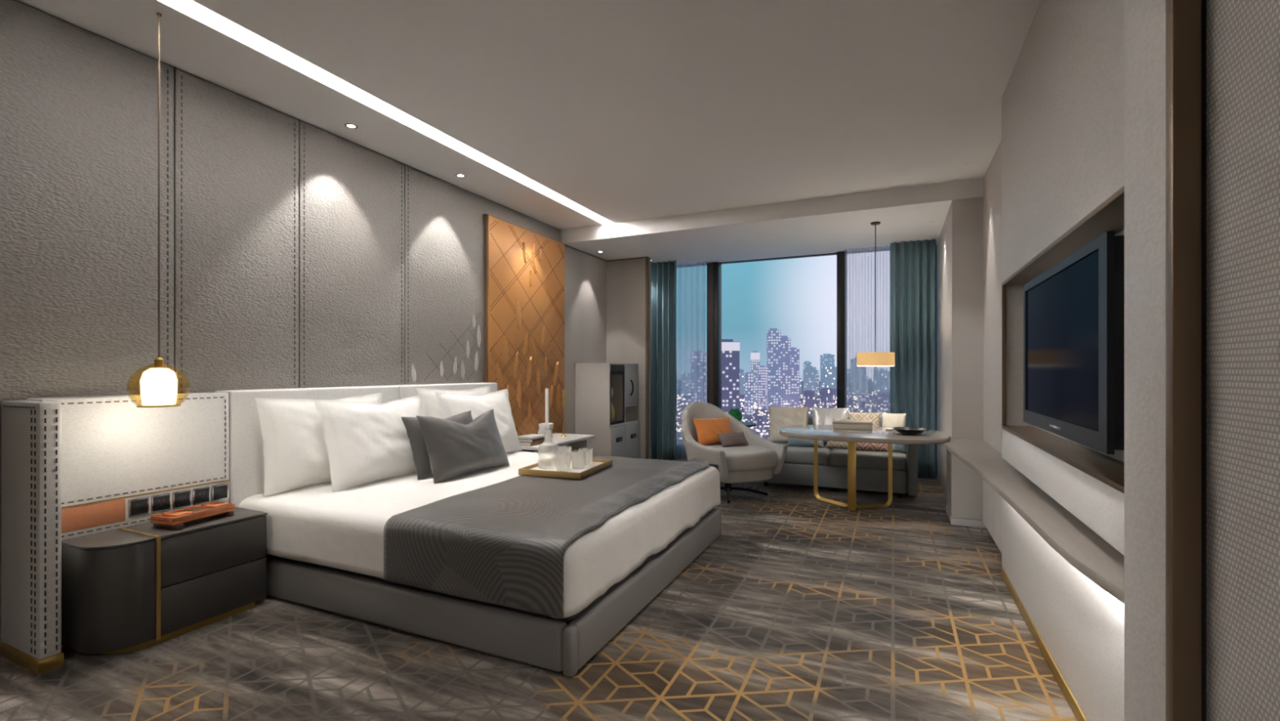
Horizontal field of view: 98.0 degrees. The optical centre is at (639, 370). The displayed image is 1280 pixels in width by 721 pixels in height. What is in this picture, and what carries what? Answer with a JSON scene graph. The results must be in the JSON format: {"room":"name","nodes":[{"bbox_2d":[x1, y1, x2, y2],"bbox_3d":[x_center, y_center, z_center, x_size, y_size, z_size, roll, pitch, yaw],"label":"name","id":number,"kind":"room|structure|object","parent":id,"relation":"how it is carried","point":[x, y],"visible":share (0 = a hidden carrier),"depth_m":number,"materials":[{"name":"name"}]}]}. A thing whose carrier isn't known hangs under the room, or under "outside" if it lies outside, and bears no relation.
{"room":"hotel room","nodes":[
{"label":"hotel room","id":0,"kind":"room"},
{"bbox_2d":[0,0,606,642],"bbox_3d":[-2.256,-0.200,3.250,0.203,2.720,8.450,0,0,24],"label":"wall","id":1,"kind":"structure","parent":0,"point":[295,253],"depth_m":2.96,"materials":[{"name":"grey"}]},
{"bbox_2d":[484,213,564,435],"bbox_3d":[-1.097,-0.263,5.508,0.064,2.245,1.270,0,0,24],"label":"art panel","id":2,"kind":"object","parent":1,"relation":"attached to","point":[524,268],"visible":0.81,"depth_m":5.40,"materials":[{"name":"brown metal"}]},
{"bbox_2d":[564,244,606,261],"bbox_3d":[-0.643,-1.383,6.576,0.006,0.014,1.040,0,0,24],"label":"trim","id":3,"kind":"structure","parent":1,"relation":"attached to","point":[565,245],"depth_m":6.55,"materials":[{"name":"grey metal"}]},
{"bbox_2d":[16,0,1040,267],"bbox_3d":[-0.144,-1.590,2.702,4.700,0.400,9.400,0,0,24],"label":"ceiling","id":4,"kind":"structure","parent":0,"point":[698,131],"depth_m":3.15,"materials":[{"name":"white paint"}]},
{"bbox_2d":[127,12,190,407],"bbox_3d":[-2.080,-0.691,2.407,0.210,1.698,0.210,0,0,24],"label":"globe pendant","id":5,"kind":"object","parent":4,"relation":"hanging from","point":[158,386],"visible":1,"depth_m":2.39,"materials":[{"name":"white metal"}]},
{"bbox_2d":[344,123,357,128],"bbox_3d":[-1.821,-1.538,3.508,0.074,0.004,0.074,0,0,24],"label":"recessed light","id":6,"kind":"object","parent":4,"relation":"in","point":[349,125],"visible":1,"depth_m":3.50,"materials":[{"name":"silver metal"}]},
{"bbox_2d":[160,0,604,223],"bbox_3d":[-1.266,-1.585,3.926,0.024,0.080,4.260,0,0,24],"label":"light","id":7,"kind":"object","parent":4,"relation":"attached to","point":[190,7],"visible":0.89,"depth_m":3.10,"materials":[{"name":"white paint"}]},
{"bbox_2d":[650,260,676,460],"bbox_3d":[0.182,-0.118,7.191,0.636,2.536,0.115,0,0,24],"label":"curtain","id":8,"kind":"object","parent":4,"relation":"hanging from","point":[663,274],"visible":0.53,"depth_m":7.13,"materials":[{"name":"blue fabric"}]},
{"bbox_2d":[856,221,894,368],"bbox_3d":[2.223,-0.703,5.251,0.332,1.375,0.332,0,0,24],"label":"drum pendant","id":9,"kind":"object","parent":4,"relation":"hanging from","point":[875,359],"visible":1,"depth_m":5.13,"materials":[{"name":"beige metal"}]},
{"bbox_2d":[889,238,936,479],"bbox_3d":[2.933,-0.118,5.982,0.448,2.536,0.106,0,0,24],"label":"curtain","id":10,"kind":"object","parent":4,"relation":"hanging from","point":[913,300],"visible":0.81,"depth_m":5.97,"materials":[{"name":"blue fabric"}]},
{"bbox_2d":[0,457,1076,720],"bbox_3d":[-0.144,1.190,2.702,4.700,0.060,9.400,0,0,24],"label":"floor","id":11,"kind":"structure","parent":0,"point":[803,606],"depth_m":2.23,"materials":[{"name":"carpet"}]},
{"bbox_2d":[61,506,267,653],"bbox_3d":[-2.124,0.931,2.530,0.314,0.457,0.653,0,0,24],"label":"nightstand","id":12,"kind":"object","parent":11,"relation":"on","point":[140,586],"visible":0.91,"depth_m":2.37,"materials":[{"name":"grey paint"}]},
{"bbox_2d":[150,501,235,528],"bbox_3d":[-2.074,0.674,2.591,0.170,0.058,0.280,0,0,16],"label":"lacquer tray","id":13,"kind":"object","parent":12,"relation":"on","point":[175,519],"visible":1,"depth_m":2.54,"materials":[{"name":"brown wood"}]},
{"bbox_2d":[0,382,497,673],"bbox_3d":[-1.842,0.635,3.530,0.344,1.050,2.939,0,0,24],"label":"headboard","id":14,"kind":"object","parent":11,"relation":"on","point":[72,467],"visible":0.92,"depth_m":2.42,"materials":[{"name":"white leather"}]},
{"bbox_2d":[128,496,149,517],"bbox_3d":[-2.299,0.627,2.550,0.013,0.082,0.076,0,0,24],"label":"socket","id":15,"kind":"object","parent":14,"relation":"attached to","point":[138,506],"depth_m":2.55,"materials":[{"name":"black"}]},
{"bbox_2d":[150,492,170,513],"bbox_3d":[-2.264,0.627,2.627,0.013,0.082,0.076,0,0,24],"label":"socket","id":16,"kind":"object","parent":14,"relation":"attached to","point":[160,502],"depth_m":2.62,"materials":[{"name":"black"}]},
{"bbox_2d":[172,488,191,509],"bbox_3d":[-2.229,0.627,2.704,0.013,0.082,0.076,0,0,24],"label":"socket","id":17,"kind":"object","parent":14,"relation":"attached to","point":[181,498],"depth_m":2.70,"materials":[{"name":"black"}]},
{"bbox_2d":[191,485,209,505],"bbox_3d":[-2.194,0.627,2.781,0.013,0.082,0.076,0,0,24],"label":"socket","id":18,"kind":"object","parent":14,"relation":"attached to","point":[200,494],"depth_m":2.77,"materials":[{"name":"black"}]},
{"bbox_2d":[211,482,228,501],"bbox_3d":[-2.159,0.627,2.858,0.013,0.082,0.076,0,0,24],"label":"socket","id":19,"kind":"object","parent":14,"relation":"attached to","point":[220,491],"depth_m":2.85,"materials":[{"name":"black"}]},
{"bbox_2d":[238,451,721,676],"bbox_3d":[-0.776,0.910,3.414,2.075,0.500,2.040,0,0,24],"label":"bed","id":20,"kind":"object","parent":11,"relation":"on","point":[325,548],"visible":0.59,"depth_m":2.59,"materials":[{"name":"fabric"}]},
{"bbox_2d":[254,392,382,496],"bbox_3d":[-1.826,0.403,3.280,0.164,0.514,0.800,0,0,24],"label":"pillow","id":21,"kind":"object","parent":20,"relation":"on","point":[295,455],"visible":0.49,"depth_m":3.04,"materials":[{"name":"white fabric"}]},
{"bbox_2d":[313,394,425,492],"bbox_3d":[-1.558,0.412,3.389,0.215,0.496,0.784,0,0,23],"label":"pillow","id":22,"kind":"object","parent":20,"relation":"on","point":[365,442],"visible":0.8,"depth_m":3.22,"materials":[{"name":"white fabric"}]},
{"bbox_2d":[401,410,473,479],"bbox_3d":[-1.260,0.473,3.649,0.177,0.374,0.620,0,0,24],"label":"cushion","id":23,"kind":"object","parent":20,"relation":"on","point":[419,447],"visible":0.27,"depth_m":3.41,"materials":[{"name":"grey fabric"}]},
{"bbox_2d":[416,385,490,418],"bbox_3d":[-1.378,0.393,4.284,0.172,0.534,0.804,0,0,29],"label":"pillow","id":24,"kind":"object","parent":20,"relation":"on","point":[432,407],"visible":0.12,"depth_m":4.05,"materials":[{"name":"white fabric"}]},
{"bbox_2d":[416,408,509,483],"bbox_3d":[-1.103,0.465,3.577,0.195,0.391,0.703,0,0,26],"label":"cushion","id":25,"kind":"object","parent":20,"relation":"on","point":[454,449],"visible":1,"depth_m":3.45,"materials":[{"name":"grey fabric"}]},
{"bbox_2d":[435,388,522,452],"bbox_3d":[-1.188,0.407,4.231,0.234,0.505,0.806,0,0,27],"label":"pillow","id":26,"kind":"object","parent":20,"relation":"on","point":[451,404],"visible":0.47,"depth_m":4.28,"materials":[{"name":"white fabric"}]},
{"bbox_2d":[383,455,719,618],"bbox_3d":[-0.308,0.774,3.202,0.978,0.300,2.051,0,0,24],"label":"throw","id":27,"kind":"object","parent":20,"relation":"on","point":[504,543],"visible":0.87,"depth_m":2.38,"materials":[{"name":"fabric"}]},
{"bbox_2d":[518,456,612,479],"bbox_3d":[-0.469,0.627,3.608,0.420,0.038,0.520,0,0,18],"label":"serving tray","id":28,"kind":"object","parent":27,"relation":"on","point":[548,468],"visible":0.97,"depth_m":3.56,"materials":[{"name":"wood"}]},
{"bbox_2d":[516,432,594,456],"bbox_3d":[-0.883,0.910,5.301,0.475,0.500,1.000,0,0,24],"label":"table","id":29,"kind":"object","parent":11,"relation":"on","point":[579,442],"visible":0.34,"depth_m":5.28,"materials":[{"name":"white paint"}]},
{"bbox_2d":[520,440,544,446],"bbox_3d":[-0.970,0.644,4.945,0.150,0.032,0.210,0,0,24],"label":"book","id":30,"kind":"object","parent":29,"relation":"on","point":[522,443],"visible":0.7,"depth_m":4.86,"materials":[{"name":"white paper"}]},
{"bbox_2d":[518,437,543,442],"bbox_3d":[-0.970,0.615,4.945,0.150,0.025,0.210,0,0,18],"label":"book","id":31,"kind":"object","parent":30,"relation":"on","point":[539,438],"visible":0.66,"depth_m":4.86,"materials":[{"name":"white paper"}]},
{"bbox_2d":[517,433,544,439],"bbox_3d":[-0.970,0.592,4.945,0.150,0.019,0.210,0,0,29],"label":"book","id":32,"kind":"object","parent":31,"relation":"on","point":[531,436],"visible":0.89,"depth_m":4.88,"materials":[{"name":"white paper"}]},
{"bbox_2d":[537,422,544,439],"bbox_3d":[-0.887,0.577,5.127,0.110,0.165,0.110,0,0,24],"label":"vase","id":33,"kind":"object","parent":29,"relation":"on","point":[540,431],"visible":0.22,"depth_m":5.09,"materials":[{"name":"white ceramic"}]},
{"bbox_2d":[540,422,553,444],"bbox_3d":[-0.839,0.569,5.017,0.116,0.180,0.116,0,0,24],"label":"candle holder","id":34,"kind":"object","parent":29,"relation":"on","point":[544,426],"visible":0.98,"depth_m":4.99,"materials":[{"name":"white ceramic"}]},
{"bbox_2d":[545,387,548,423],"bbox_3d":[-0.839,0.318,5.017,0.034,0.328,0.034,0,0,24],"label":"candle","id":35,"kind":"object","parent":34,"relation":"on","point":[546,388],"visible":1,"depth_m":5.00,"materials":[{"name":"white wax"}]},
{"bbox_2d":[540,422,553,432],"bbox_3d":[-0.839,0.521,5.017,0.116,0.085,0.116,0,0,24],"label":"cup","id":36,"kind":"object","parent":34,"relation":"on","point":[544,426],"depth_m":4.98,"materials":[{"name":"white ceramic"}]},
{"bbox_2d":[560,389,566,436],"bbox_3d":[-0.759,0.424,5.530,0.060,0.470,0.060,0,0,24],"label":"candlestick","id":37,"kind":"object","parent":29,"relation":"on","point":[563,390],"visible":1,"depth_m":5.52,"materials":[{"name":"gold metal"}]},
{"bbox_2d":[568,448,577,455],"bbox_3d":[-0.726,0.825,5.482,0.140,0.069,0.180,0,0,24],"label":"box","id":38,"kind":"object","parent":29,"relation":"on","point":[574,452],"visible":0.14,"depth_m":5.48,"materials":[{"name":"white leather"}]},
{"bbox_2d":[574,362,639,457],"bbox_3d":[-0.367,0.539,6.594,0.473,1.242,0.768,0,0,24],"label":"cabinet","id":39,"kind":"object","parent":11,"relation":"on","point":[594,381],"visible":0.84,"depth_m":6.30,"materials":[{"name":"wood"}]},
{"bbox_2d":[611,386,615,422],"bbox_3d":[-0.380,0.390,6.412,0.190,0.450,0.190,0,0,24],"label":"ornament","id":40,"kind":"object","parent":39,"relation":"on","point":[613,411],"visible":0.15,"depth_m":6.37,"materials":[{"name":"gold metal"}]},
{"bbox_2d":[680,400,787,502],"bbox_3d":[0.797,0.740,5.259,0.844,0.844,1.008,0,0,-26],"label":"armchair","id":41,"kind":"object","parent":11,"relation":"on","point":[757,460],"visible":0.73,"depth_m":4.98,"materials":[{"name":"grey fabric"}]},
{"bbox_2d":[693,417,732,444],"bbox_3d":[0.722,0.589,5.366,0.422,0.247,0.151,0,0,-24],"label":"cushion","id":42,"kind":"object","parent":41,"relation":"on","point":[707,429],"visible":0.8,"depth_m":5.31,"materials":[{"name":"orange fabric"}]},
{"bbox_2d":[717,431,748,447],"bbox_3d":[0.879,0.656,5.240,0.301,0.125,0.111,0,0,-25],"label":"cushion","id":43,"kind":"object","parent":41,"relation":"on","point":[727,439],"visible":1,"depth_m":5.21,"materials":[{"name":"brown fabric"}]},
{"bbox_2d":[703,443,777,471],"bbox_3d":[0.842,0.794,5.165,0.616,0.159,0.770,0,0,-26],"label":"seat cushion","id":44,"kind":"object","parent":41,"relation":"on","point":[752,456],"depth_m":4.86,"materials":[{"name":"grey fabric"}]},
{"bbox_2d":[740,421,756,426],"bbox_3d":[1.066,0.875,6.161,0.450,0.570,0.450,0,0,24],"label":"side table","id":45,"kind":"object","parent":11,"relation":"on","point":[747,424],"visible":0.16,"depth_m":6.07,"materials":[{"name":"black metal"}]},
{"bbox_2d":[757,415,917,497],"bbox_3d":[1.994,0.830,5.641,1.440,0.660,0.920,0,0,24],"label":"sofa","id":46,"kind":"object","parent":11,"relation":"on","point":[872,467],"visible":0.53,"depth_m":5.21,"materials":[{"name":"grey fabric"}]},
{"bbox_2d":[768,405,808,442],"bbox_3d":[1.583,0.581,5.921,0.420,0.384,0.168,0,0,12],"label":"cushion","id":47,"kind":"object","parent":46,"relation":"on","point":[780,417],"visible":0.66,"depth_m":5.91,"materials":[{"name":"beige fabric"}]},
{"bbox_2d":[775,442,833,466],"bbox_3d":[1.616,0.845,5.716,0.670,0.140,0.695,0,0,24],"label":"seat cushion","id":48,"kind":"object","parent":46,"relation":"on","point":[795,455],"depth_m":5.37,"materials":[{"name":"grey fabric"}]},
{"bbox_2d":[787,436,824,448],"bbox_3d":[1.679,0.688,5.632,0.360,0.177,0.134,0,0,20],"label":"cushion","id":49,"kind":"object","parent":46,"relation":"on","point":[793,442],"visible":0.31,"depth_m":5.59,"materials":[{"name":"blue fabric"}]},
{"bbox_2d":[812,406,848,444],"bbox_3d":[1.948,0.579,5.728,0.364,0.388,0.153,0,0,31],"label":"cushion","id":50,"kind":"object","parent":46,"relation":"on","point":[820,415],"visible":0.35,"depth_m":5.73,"materials":[{"name":"silver fabric"}]},
{"bbox_2d":[826,440,847,448],"bbox_3d":[2.001,0.686,5.504,0.301,0.179,0.130,0,0,29],"label":"cushion","id":51,"kind":"object","parent":46,"relation":"on","point":[832,444],"visible":0.25,"depth_m":5.48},
{"bbox_2d":[848,411,879,426],"bbox_3d":[2.252,0.598,5.585,0.302,0.349,0.136,0,0,20],"label":"cushion","id":52,"kind":"object","parent":46,"relation":"on","point":[874,417],"visible":0.32,"depth_m":5.59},
{"bbox_2d":[828,448,906,471],"bbox_3d":[2.230,0.845,5.437,0.670,0.140,0.695,0,0,24],"label":"seat cushion","id":53,"kind":"object","parent":46,"relation":"on","point":[866,460],"depth_m":5.13,"materials":[{"name":"grey fabric"}]},
{"bbox_2d":[856,442,888,451],"bbox_3d":[2.208,0.683,5.349,0.343,0.186,0.140,0,0,17],"label":"cushion","id":54,"kind":"object","parent":46,"relation":"on","point":[860,446],"visible":0.34,"depth_m":5.29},
{"bbox_2d":[881,412,906,426],"bbox_3d":[2.497,0.598,5.483,0.222,0.349,0.146,0,0,32],"label":"cushion","id":55,"kind":"object","parent":46,"relation":"on","point":[889,420],"visible":0.4,"depth_m":5.48,"materials":[{"name":"beige fabric"}]},
{"bbox_2d":[892,444,906,452],"bbox_3d":[2.458,0.674,5.277,0.130,0.198,0.124,0,0,36],"label":"cushion","id":56,"kind":"object","parent":46,"relation":"on","point":[895,447],"visible":0.39,"depth_m":5.23,"materials":[{"name":"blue fabric"}]},
{"bbox_2d":[778,424,950,510],"bbox_3d":[1.881,0.843,4.747,1.335,0.645,0.960,0,0,24],"label":"table","id":57,"kind":"object","parent":11,"relation":"on","point":[877,434],"visible":0.9,"depth_m":4.60,"materials":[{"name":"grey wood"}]},
{"bbox_2d":[832,418,872,430],"bbox_3d":[1.893,0.485,4.961,0.326,0.068,0.226,0,0,20],"label":"box","id":58,"kind":"object","parent":57,"relation":"on","point":[864,424],"visible":1,"depth_m":4.87,"materials":[{"name":"beige fabric"}]},
{"bbox_2d":[893,426,926,434],"bbox_3d":[2.187,0.496,4.520,0.250,0.045,0.250,0,0,24],"label":"bowl","id":59,"kind":"object","parent":57,"relation":"on","point":[904,430],"visible":1,"depth_m":4.47,"materials":[{"name":"ceramic"}]},
{"bbox_2d":[946,449,986,528],"bbox_3d":[2.542,0.880,4.317,0.265,0.560,0.428,0,0,24],"label":"wall","id":60,"kind":"structure","parent":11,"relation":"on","point":[964,507],"depth_m":4.15,"materials":[{"name":"white paint"}]},
{"bbox_2d":[982,479,1001,552],"bbox_3d":[2.331,0.865,3.606,0.059,0.530,1.035,0,0,24],"label":"base cabinet","id":61,"kind":"object","parent":11,"relation":"on","point":[992,500],"visible":0.37,"depth_m":3.66,"materials":[{"name":"beige leather"}]},
{"bbox_2d":[606,256,650,458],"bbox_3d":[-0.232,-0.115,7.023,0.765,2.550,0.106,0,0,24],"label":"wall pier","id":62,"kind":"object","parent":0,"point":[628,280],"visible":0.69,"depth_m":6.91,"materials":[{"name":"paint"}]},
{"bbox_2d":[675,248,937,475],"bbox_3d":[1.587,-0.115,6.946,3.740,2.550,0.180,0,0,24],"label":"window","id":63,"kind":"structure","parent":0,"point":[713,269],"depth_m":7.13,"materials":[{"name":"black metal"}]},
{"bbox_2d":[936,196,983,498],"bbox_3d":[3.201,-0.115,5.301,0.560,2.550,1.900,0,0,24],"label":"wall pier","id":64,"kind":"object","parent":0,"point":[960,243],"visible":0.29,"depth_m":4.52,"materials":[{"name":"paint"}]},
{"bbox_2d":[983,140,1001,453],"bbox_3d":[2.602,-0.190,3.716,0.340,2.700,1.480,0,0,24],"label":"wall","id":65,"kind":"structure","parent":0,"point":[993,176],"depth_m":4.06,"materials":[{"name":"paint"}]},
{"bbox_2d":[1001,0,1124,720],"bbox_3d":[1.768,-0.190,2.015,0.448,2.700,2.308,0,0,24],"label":"wall","id":66,"kind":"structure","parent":0,"point":[1063,97],"depth_m":2.06,"materials":[{"name":"grey"}]},
{"bbox_2d":[944,437,1124,604],"bbox_3d":[1.871,0.577,2.780,0.319,0.044,3.787,0,0,23],"label":"wall shelf","id":67,"kind":"object","parent":66,"relation":"attached to","point":[1075,541],"visible":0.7,"depth_m":2.09,"materials":[{"name":"grey wood"}]},
{"bbox_2d":[1109,593,1124,608],"bbox_3d":[1.573,0.604,2.141,0.021,0.010,2.000,0,0,24],"label":"light","id":68,"kind":"object","parent":67,"relation":"attached to","point":[1119,602],"visible":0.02,"depth_m":1.45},
{"bbox_2d":[1000,565,1087,720],"bbox_3d":[1.591,1.135,2.093,0.056,0.050,2.303,0,0,24],"label":"baseboard","id":69,"kind":"structure","parent":66,"relation":"attached to","point":[1073,703],"depth_m":2.20,"materials":[{"name":"gold metal"}]},
{"bbox_2d":[1023,231,1124,454],"bbox_3d":[1.493,-0.070,1.837,0.203,0.570,1.000,0,0,24],"label":"television","id":70,"kind":"object","parent":66,"relation":"attached to","point":[1073,310],"visible":0.9,"depth_m":1.64,"materials":[{"name":"grey plastic"}]},
{"bbox_2d":[1124,0,1206,720],"bbox_3d":[1.055,-0.190,0.948,0.304,2.700,0.224,0,0,24],"label":"wall","id":71,"kind":"structure","parent":0,"point":[1165,41],"depth_m":0.94,"materials":[{"name":"paint"}]},
{"bbox_2d":[1206,0,1279,720],"bbox_3d":[0.414,-0.190,-0.735,0.438,2.700,3.405,0,0,24],"label":"wall","id":72,"kind":"structure","parent":0,"point":[1243,36],"depth_m":0.81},
{"label":"outside","id":73,"kind":"structure","parent":0,"visible":0},
{"bbox_2d":[676,380,889,444],"bbox_3d":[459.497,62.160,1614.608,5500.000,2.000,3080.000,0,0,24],"label":"ground","id":74,"kind":"structure","parent":73,"point":[748,417],"depth_m":846.55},
{"bbox_2d":[680,376,690,398],"bbox_3d":[99.003,37.297,1200.366,20.270,47.726,16.126,0,0,10],"label":"block","id":75,"kind":"object","parent":74,"relation":"on","point":[685,380],"visible":0.71,"depth_m":1192.66,"materials":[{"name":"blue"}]},
{"bbox_2d":[681,401,690,412],"bbox_3d":[69.167,53.683,816.146,15.953,14.954,12.672,0,0,5],"label":"block","id":76,"kind":"object","parent":74,"relation":"on","point":[683,405],"visible":0.54,"depth_m":810.35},
{"bbox_2d":[683,395,690,401],"bbox_3d":[86.971,52.270,968.832,20.657,17.781,16.436,0,0,22],"label":"block","id":77,"kind":"object","parent":74,"relation":"on","point":[686,397],"visible":0.39,"depth_m":962.55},
{"bbox_2d":[690,350,706,403],"bbox_3d":[73.524,18.251,699.925,19.356,85.818,15.395,0,0,2],"label":"tower block","id":78,"kind":"object","parent":74,"relation":"on","point":[698,357],"visible":0.77,"depth_m":692.46,"materials":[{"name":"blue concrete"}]},
{"bbox_2d":[721,338,739,421],"bbox_3d":[87.425,15.139,560.000,22.081,92.042,17.785,0,0,-4],"label":"tower block","id":79,"kind":"object","parent":74,"relation":"on","point":[730,348],"visible":0.54,"depth_m":551.53,"materials":[{"name":"purple"}]},
{"bbox_2d":[739,372,744,394],"bbox_3d":[214.707,33.176,1196.327,26.004,55.969,20.713,0,0,17],"label":"block","id":80,"kind":"object","parent":74,"relation":"on","point":[741,374],"visible":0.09,"depth_m":1185.12,"materials":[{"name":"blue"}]},
{"bbox_2d":[739,400,744,411],"bbox_3d":[148.590,53.547,826.801,13.576,15.225,10.771,0,0,10],"label":"block","id":81,"kind":"object","parent":74,"relation":"on","point":[740,402],"visible":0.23,"depth_m":821.31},
{"bbox_2d":[744,372,753,414],"bbox_3d":[148.710,31.915,759.925,11.585,58.490,9.178,0,0,7],"label":"tower block","id":82,"kind":"object","parent":74,"relation":"on","point":[748,376],"visible":1,"depth_m":755.52,"materials":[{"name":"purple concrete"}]},
{"bbox_2d":[751,351,759,408],"bbox_3d":[186.475,14.991,900.000,13.964,92.339,11.291,0,0,7],"label":"tower block","id":83,"kind":"object","parent":74,"relation":"on","point":[755,356],"visible":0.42,"depth_m":894.79,"materials":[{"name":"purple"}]},
{"bbox_2d":[749,402,769,429],"label":"street lamps","id":84,"kind":"object","parent":74,"relation":"on","point":[755,406],"depth_m":726.75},
{"bbox_2d":[752,427,768,439],"bbox_3d":[108.175,56.770,499.498,11.107,8.779,8.795,0,0,32],"label":"block","id":85,"kind":"object","parent":74,"relation":"on","point":[765,431],"visible":0.7,"depth_m":496.21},
{"bbox_2d":[752,414,768,428],"bbox_3d":[127.091,54.466,585.289,10.309,13.387,12.999,0,0,-43],"label":"block","id":86,"kind":"object","parent":74,"relation":"on","point":[756,419],"visible":0.88,"depth_m":581.12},
{"bbox_2d":[757,365,766,408],"bbox_3d":[193.718,27.054,879.925,13.367,68.212,10.604,0,0,7],"label":"tower block","id":87,"kind":"object","parent":74,"relation":"on","point":[762,372],"visible":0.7,"depth_m":874.92,"materials":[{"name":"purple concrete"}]},
{"bbox_2d":[766,328,781,412],"bbox_3d":[197.031,-0.111,819.925,18.564,122.542,14.761,0,0,4],"label":"tower block","id":88,"kind":"object","parent":74,"relation":"on","point":[773,335],"visible":0.91,"depth_m":812.73,"materials":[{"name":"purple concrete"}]},
{"bbox_2d":[781,335,790,407],"bbox_3d":[218.153,4.765,839.925,15.891,112.791,12.623,0,0,4],"label":"tower block","id":89,"kind":"object","parent":74,"relation":"on","point":[785,341],"visible":0.6,"depth_m":833.63,"materials":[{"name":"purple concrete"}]},
{"bbox_2d":[790,346,799,407],"bbox_3d":[236.959,13.094,859.925,16.263,96.133,12.920,0,0,4],"label":"tower block","id":90,"kind":"object","parent":74,"relation":"on","point":[794,353],"visible":0.61,"depth_m":853.61,"materials":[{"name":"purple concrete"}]},
{"bbox_2d":[799,377,801,398],"bbox_3d":[337.516,38.522,1211.374,24.980,45.276,19.894,0,0,9],"label":"block","id":91,"kind":"object","parent":74,"relation":"on","point":[800,379],"visible":0.26,"depth_m":1200.26,"materials":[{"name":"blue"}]},
{"bbox_2d":[803,360,811,367],"bbox_3d":[390.926,20.029,1299.925,16.386,82.261,13.019,0,0,7],"label":"tower block","id":92,"kind":"object","parent":74,"relation":"on","point":[806,362],"visible":0.16,"depth_m":1293.99,"materials":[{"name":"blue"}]},
{"bbox_2d":[803,365,815,391],"bbox_3d":[365.285,26.356,1199.543,22.587,69.608,17.979,0,0,33],"label":"block","id":93,"kind":"object","parent":74,"relation":"on","point":[809,372],"visible":0.81,"depth_m":1191.79,"materials":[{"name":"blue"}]},
{"bbox_2d":[803,390,815,399],"bbox_3d":[298.317,48.393,979.702,17.050,25.534,13.550,0,0,31],"label":"block","id":94,"kind":"object","parent":74,"relation":"on","point":[806,393],"visible":0.6,"depth_m":975.33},
{"bbox_2d":[803,398,816,411],"bbox_3d":[252.192,51.928,826.707,16.324,18.463,12.969,0,0,4],"label":"block","id":95,"kind":"object","parent":74,"relation":"on","point":[810,402],"visible":0.73,"depth_m":820.50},
{"bbox_2d":[815,368,818,397],"bbox_3d":[392.070,29.663,1249.926,18.861,62.995,14.999,0,0,13],"label":"tower block","id":96,"kind":"object","parent":74,"relation":"on","point":[816,370],"visible":0.43,"depth_m":1241.69,"materials":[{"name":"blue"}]},
{"bbox_2d":[820,353,834,388],"bbox_3d":[505.023,8.544,1499.925,33.710,105.232,26.878,0,0,10],"label":"tower block","id":97,"kind":"object","parent":74,"relation":"on","point":[826,359],"visible":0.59,"depth_m":1487.92,"materials":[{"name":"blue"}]},
{"bbox_2d":[822,395,832,408],"bbox_3d":[275.891,49.550,819.185,13.186,23.219,10.459,0,0,23],"label":"block","id":98,"kind":"object","parent":74,"relation":"on","point":[826,399],"visible":0.85,"depth_m":814.92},
{"bbox_2d":[820,387,835,404],"bbox_3d":[331.120,46.403,978.032,21.173,29.514,16.848,0,0,42],"label":"block","id":99,"kind":"object","parent":74,"relation":"on","point":[825,391],"visible":0.68,"depth_m":972.71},
{"bbox_2d":[822,365,836,398],"bbox_3d":[411.506,25.884,1208.724,24.871,70.551,19.807,0,0,0],"label":"block","id":100,"kind":"object","parent":74,"relation":"on","point":[828,372],"visible":0.84,"depth_m":1199.09,"materials":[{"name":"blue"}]},
{"bbox_2d":[846,368,850,393],"bbox_3d":[539.036,28.547,1455.284,29.595,65.227,23.586,0,0,22],"label":"tower block","id":101,"kind":"object","parent":74,"relation":"on","point":[848,371],"visible":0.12,"depth_m":1442.14,"materials":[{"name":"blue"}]},
{"bbox_2d":[846,398,853,411],"bbox_3d":[307.097,51.660,826.409,18.041,19.000,14.343,0,0,18],"label":"block","id":102,"kind":"object","parent":74,"relation":"on","point":[849,401],"visible":0.36,"depth_m":818.30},
{"bbox_2d":[850,357,866,398],"bbox_3d":[471.358,17.214,1199.925,27.028,87.893,21.532,0,0,7],"label":"tower block","id":103,"kind":"object","parent":74,"relation":"on","point":[858,374],"visible":0.75,"depth_m":1190.05,"materials":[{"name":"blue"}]},
{"bbox_2d":[858,395,870,412],"bbox_3d":[326.984,49.855,811.495,13.649,22.609,10.829,0,0,36],"label":"block","id":104,"kind":"object","parent":74,"relation":"on","point":[863,401],"visible":0.93,"depth_m":807.19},
{"bbox_2d":[857,394,873,404],"bbox_3d":[397.580,52.410,980.286,20.698,17.500,16.468,0,0,-2],"label":"block","id":105,"kind":"object","parent":74,"relation":"on","point":[863,395],"visible":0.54,"depth_m":972.47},
{"bbox_2d":[867,377,871,389],"bbox_3d":[724.808,43.580,1800.548,31.477,35.159,39.458,0,0,-43],"label":"block","id":106,"kind":"object","parent":74,"relation":"on","point":[869,380],"visible":0.27,"depth_m":1785.60,"materials":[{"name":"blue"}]},
{"bbox_2d":[873,368,887,388],"bbox_3d":[773.996,28.033,1791.569,35.329,66.255,28.173,0,0,5],"label":"block","id":107,"kind":"object","parent":74,"relation":"on","point":[876,369],"visible":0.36,"depth_m":1785.16,"materials":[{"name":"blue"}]},
{"bbox_2d":[875,391,889,404],"bbox_3d":[433.059,50.156,991.798,16.374,22.008,20.580,0,0,-44],"label":"block","id":108,"kind":"object","parent":74,"relation":"on","point":[877,394],"visible":0.56,"depth_m":986.58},
{"bbox_2d":[875,370,889,392],"bbox_3d":[523.173,30.907,1198.135,26.124,60.506,20.809,0,0,31],"label":"block","id":109,"kind":"object","parent":74,"relation":"on","point":[882,377],"visible":0.64,"depth_m":1189.46,"materials":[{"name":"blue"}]},
{"bbox_2d":[875,398,889,411],"bbox_3d":[361.198,51.888,827.402,17.286,18.545,13.739,0,0,31],"label":"block","id":110,"kind":"object","parent":74,"relation":"on","point":[884,402],"visible":0.96,"depth_m":821.71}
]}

